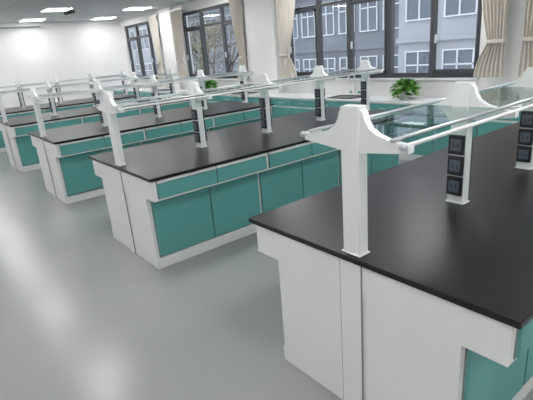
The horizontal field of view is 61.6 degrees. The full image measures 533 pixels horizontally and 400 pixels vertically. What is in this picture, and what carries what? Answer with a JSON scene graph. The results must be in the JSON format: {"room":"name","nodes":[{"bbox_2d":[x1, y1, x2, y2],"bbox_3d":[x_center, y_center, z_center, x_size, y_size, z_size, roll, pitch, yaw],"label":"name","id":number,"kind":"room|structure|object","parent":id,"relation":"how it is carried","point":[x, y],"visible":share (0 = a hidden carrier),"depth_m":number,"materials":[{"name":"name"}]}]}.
{"room":"science laboratory","nodes":[
{"label":"science laboratory","id":0,"kind":"room"},
{"bbox_2d":[0,20,130,108],"bbox_3d":[-7.971,-3.514,13.121,8.550,3.260,0.150,-19,23,-35],"label":"wall","id":1,"kind":"structure","parent":0,"point":[70,50],"depth_m":14.02,"materials":[{"name":"paint"}]},
{"bbox_2d":[0,0,193,22],"bbox_3d":[-2.192,-3.102,5.521,8.200,0.100,18.700,-19,23,-35],"label":"ceiling","id":2,"kind":"structure","parent":0,"point":[11,11],"depth_m":11.20,"materials":[{"name":"paint"}]},
{"bbox_2d":[0,22,41,28],"bbox_3d":[-7.673,-4.971,12.800,2.300,0.150,0.120,-19,23,-35],"label":"projection screen","id":3,"kind":"object","parent":2,"relation":"attached to","point":[24,24],"visible":0.97,"depth_m":13.10,"materials":[{"name":"grey"}]},
{"bbox_2d":[18,19,44,21],"bbox_3d":[-6.601,-5.071,12.619,0.600,0.016,0.600,-19,23,-35],"label":"ceiling light panel","id":4,"kind":"object","parent":2,"relation":"attached to","point":[23,20],"depth_m":12.55,"materials":[{"name":"white plastic"}]},
{"bbox_2d":[41,8,72,11],"bbox_3d":[-5.030,-4.567,10.740,0.600,0.016,0.600,-19,23,-35],"label":"ceiling light panel","id":5,"kind":"object","parent":2,"relation":"attached to","point":[47,9],"depth_m":10.66,"materials":[{"name":"white plastic"}]},
{"bbox_2d":[64,5,74,14],"bbox_3d":[-4.525,-4.330,10.214,0.126,0.208,0.261,9,23,35],"label":"security camera","id":6,"kind":"object","parent":2,"relation":"attached to","point":[68,6],"visible":1,"depth_m":10.18,"materials":[{"name":"grey plastic"}]},
{"bbox_2d":[91,17,115,19],"bbox_3d":[-5.015,-5.604,13.803,0.600,0.016,0.600,-19,23,-35],"label":"ceiling light panel","id":7,"kind":"object","parent":2,"relation":"attached to","point":[98,18],"depth_m":13.70,"materials":[{"name":"white plastic"}]},
{"bbox_2d":[123,7,151,9],"bbox_3d":[-3.444,-5.101,11.924,0.600,0.016,0.600,-19,23,-35],"label":"ceiling light panel","id":8,"kind":"object","parent":2,"relation":"attached to","point":[130,8],"depth_m":11.85,"materials":[{"name":"white plastic"}]},
{"bbox_2d":[0,152,532,399],"bbox_3d":[-1.942,-0.118,6.530,8.200,0.100,18.700,-19,23,-35],"label":"floor","id":9,"kind":"structure","parent":0,"point":[84,316],"depth_m":3.29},
{"bbox_2d":[0,94,134,152],"bbox_3d":[-5.182,-2.039,11.496,3.600,0.870,1.469,-19,23,-35],"label":"lab bench","id":10,"kind":"object","parent":9,"relation":"on","point":[86,102],"visible":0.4,"depth_m":10.84,"materials":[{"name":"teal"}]},
{"bbox_2d":[0,70,128,108],"bbox_3d":[-5.242,-2.759,11.253,3.576,0.655,0.556,-19,23,-35],"label":"rack","id":11,"kind":"object","parent":10,"relation":"on","point":[123,75],"visible":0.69,"depth_m":11.18,"materials":[{"name":"white metal"}]},
{"bbox_2d":[0,98,190,171],"bbox_3d":[-3.440,-1.481,9.415,3.600,0.870,1.469,-19,23,-35],"label":"lab bench","id":12,"kind":"object","parent":9,"relation":"on","point":[22,154],"visible":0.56,"depth_m":8.28,"materials":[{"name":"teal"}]},
{"bbox_2d":[0,68,177,122],"bbox_3d":[-3.501,-2.201,9.171,3.576,0.655,0.556,-19,23,-35],"label":"rack","id":13,"kind":"object","parent":12,"relation":"on","point":[170,74],"visible":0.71,"depth_m":8.92,"materials":[{"name":"white metal"}]},
{"bbox_2d":[27,101,273,203],"bbox_3d":[-1.699,-0.923,7.333,3.600,0.870,1.469,-19,23,-35],"label":"lab bench","id":14,"kind":"object","parent":9,"relation":"on","point":[68,172],"visible":0.63,"depth_m":6.34,"materials":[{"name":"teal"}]},
{"bbox_2d":[26,65,253,136],"bbox_3d":[-1.759,-1.643,7.089,3.576,0.655,0.556,-19,23,-35],"label":"rack","id":15,"kind":"object","parent":14,"relation":"on","point":[153,83],"visible":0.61,"depth_m":6.78,"materials":[{"name":"white metal"}]},
{"bbox_2d":[88,107,411,268],"bbox_3d":[0.043,-0.365,5.251,3.600,0.870,1.469,-19,23,-35],"label":"lab bench","id":16,"kind":"object","parent":9,"relation":"on","point":[175,200],"visible":0.66,"depth_m":4.31,"materials":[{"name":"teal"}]},
{"bbox_2d":[94,60,384,165],"bbox_3d":[-0.018,-1.085,5.007,3.576,0.655,0.556,-19,23,-35],"label":"rack","id":17,"kind":"object","parent":16,"relation":"on","point":[263,84],"visible":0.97,"depth_m":4.59,"materials":[{"name":"white metal"}]},
{"bbox_2d":[113,88,521,159],"bbox_3d":[0.697,-1.594,8.721,0.567,0.870,18.070,-19,23,-35],"label":"countertop","id":18,"kind":"structure","parent":9,"relation":"on","point":[285,104],"depth_m":6.96,"materials":[{"name":"clear glass"}]},
{"bbox_2d":[204,79,217,88],"bbox_3d":[-1.398,-2.820,11.000,0.463,0.322,0.459,5,21,27],"label":"pothos","id":19,"kind":"object","parent":18,"relation":"on","point":[211,83],"visible":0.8,"depth_m":10.91,"materials":[{"name":"green plant"}]},
{"bbox_2d":[232,75,258,94],"bbox_3d":[-0.467,-2.559,9.905,0.450,0.381,0.540,-19,23,-35],"label":"sink","id":20,"kind":"object","parent":18,"relation":"in","point":[252,92],"visible":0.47,"depth_m":9.97,"materials":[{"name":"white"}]},
{"bbox_2d":[327,75,360,98],"bbox_3d":[1.387,-1.965,7.688,0.450,0.381,0.540,-19,23,-35],"label":"sink","id":21,"kind":"object","parent":18,"relation":"in","point":[354,91],"visible":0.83,"depth_m":7.77,"materials":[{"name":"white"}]},
{"bbox_2d":[389,78,421,99],"bbox_3d":[2.110,-1.704,6.837,0.473,0.318,0.489,-19,23,-35],"label":"pothos","id":22,"kind":"object","parent":18,"relation":"on","point":[407,85],"visible":1,"depth_m":6.77,"materials":[{"name":"green plant"}]},
{"bbox_2d":[249,122,532,399],"bbox_3d":[1.784,0.193,3.169,3.600,0.870,1.469,-19,23,-35],"label":"lab bench","id":23,"kind":"object","parent":9,"relation":"on","point":[439,306],"visible":0.81,"depth_m":2.10,"materials":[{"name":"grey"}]},
{"bbox_2d":[300,67,532,257],"bbox_3d":[1.724,-0.528,2.925,3.576,0.655,0.556,-19,23,-35],"label":"rack","id":24,"kind":"object","parent":23,"relation":"on","point":[354,133],"visible":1,"depth_m":2.10,"materials":[{"name":"white metal"}]},
{"bbox_2d":[120,0,525,97],"bbox_3d":[1.137,-2.687,8.417,0.320,3.260,18.700,-19,23,-35],"label":"wall","id":25,"kind":"structure","parent":0,"point":[260,17],"depth_m":9.32,"materials":[{"name":"paint"}]},
{"bbox_2d":[125,19,165,78],"bbox_3d":[-3.834,-4.717,14.196,0.120,1.690,2.550,-19,23,-35],"label":"window","id":26,"kind":"structure","parent":25,"relation":"in","point":[146,23],"depth_m":14.44,"materials":[{"name":"grey"}]},
{"bbox_2d":[147,14,165,78],"bbox_3d":[-3.167,-4.473,13.123,0.215,1.770,0.600,-19,23,-35],"label":"window curtain","id":27,"kind":"object","parent":25,"relation":"attached to","point":[152,19],"visible":0.92,"depth_m":12.98,"materials":[{"name":"fabric"}]},
{"bbox_2d":[169,7,187,77],"bbox_3d":[-2.256,-4.181,12.033,0.215,1.770,0.700,-19,23,-35],"label":"window curtain","id":28,"kind":"object","parent":25,"relation":"attached to","point":[176,14],"visible":0.99,"depth_m":11.96,"materials":[{"name":"fabric"}]},
{"bbox_2d":[182,3,248,77],"bbox_3d":[-1.304,-3.906,11.172,0.120,1.690,2.800,-19,23,-35],"label":"window","id":29,"kind":"structure","parent":25,"relation":"in","point":[201,27],"depth_m":11.37,"materials":[{"name":"grey"}]},
{"bbox_2d":[213,78,249,79],"bbox_3d":[-1.286,-3.078,11.409,0.110,0.030,2.860,-19,23,-35],"label":"trim","id":30,"kind":"structure","parent":25,"relation":"attached to","point":[216,78],"depth_m":10.96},
{"bbox_2d":[229,0,247,77],"bbox_3d":[-0.581,-3.645,10.031,0.215,1.770,0.530,-19,23,-35],"label":"window curtain","id":31,"kind":"object","parent":25,"relation":"attached to","point":[235,5],"visible":0.84,"depth_m":9.89,"materials":[{"name":"fabric"}]},
{"bbox_2d":[275,0,296,77],"bbox_3d":[0.463,-3.311,8.784,0.215,1.770,0.750,-19,23,-35],"label":"window curtain","id":32,"kind":"object","parent":25,"relation":"attached to","point":[285,9],"visible":1,"depth_m":8.83,"materials":[{"name":"fabric"}]},
{"bbox_2d":[289,0,481,77],"bbox_3d":[1.706,-2.942,7.574,0.120,1.690,3.980,-19,23,-35],"label":"window","id":33,"kind":"structure","parent":25,"relation":"in","point":[389,5],"depth_m":7.36,"materials":[{"name":"grey"}]},
{"bbox_2d":[337,77,479,79],"bbox_3d":[1.724,-2.113,7.811,0.110,0.030,4.040,-19,23,-35],"label":"trim","id":34,"kind":"structure","parent":25,"relation":"attached to","point":[416,78],"depth_m":6.92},
{"bbox_2d":[473,0,509,76],"bbox_3d":[2.942,-2.517,5.820,0.215,1.770,0.600,-19,23,-35],"label":"window curtain","id":35,"kind":"object","parent":25,"relation":"attached to","point":[490,63],"visible":1,"depth_m":5.84,"materials":[{"name":"fabric"}]},
{"bbox_2d":[518,0,532,76],"bbox_3d":[3.379,-2.377,5.298,0.215,1.770,0.670,-19,23,-35],"label":"window curtain","id":36,"kind":"object","parent":25,"relation":"attached to","point":[526,58],"visible":0.94,"depth_m":5.55,"materials":[{"name":"fabric"}]},
{"label":"outside","id":37,"kind":"structure","parent":0,"visible":0},
{"bbox_3d":[18.374,-9.825,46.014,73.300,0.200,130.000,-19,23,-35],"label":"ground","id":38,"kind":"structure","parent":37,"visible":0},
{"bbox_2d":[129,25,164,75],"bbox_3d":[-16.427,-18.585,58.477,10.200,14.100,34.000,-19,23,-35],"label":"office building","id":39,"kind":"structure","parent":38,"relation":"on","point":[145,45],"depth_m":46.24,"materials":[{"name":"grey glass"}]},
{"bbox_2d":[146,13,245,74],"bbox_3d":[-2.902,-4.417,21.607,6.213,8.563,7.655,-19,23,-35],"label":"street tree","id":40,"kind":"object","parent":38,"relation":"on","point":[210,28],"visible":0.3,"depth_m":18.96,"materials":[{"name":"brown plant"}]},
{"bbox_2d":[187,6,246,74],"bbox_3d":[-1.070,-15.964,39.084,10.200,19.100,13.500,-19,23,-35],"label":"office building","id":41,"kind":"structure","parent":38,"relation":"on","point":[216,12],"depth_m":36.03,"materials":[{"name":"grey glass"}]},
{"bbox_2d":[293,0,398,72],"bbox_3d":[7.631,-10.674,30.677,10.200,13.100,11.200,-19,23,-35],"label":"office building","id":42,"kind":"structure","parent":38,"relation":"on","point":[368,17],"depth_m":26.76,"materials":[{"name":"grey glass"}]},
{"bbox_2d":[396,0,477,72],"bbox_3d":[13.884,-11.585,19.292,10.200,21.100,12.200,-19,23,-35],"label":"office building","id":43,"kind":"structure","parent":38,"relation":"on","point":[457,19],"depth_m":20.59,"materials":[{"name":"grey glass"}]}
]}

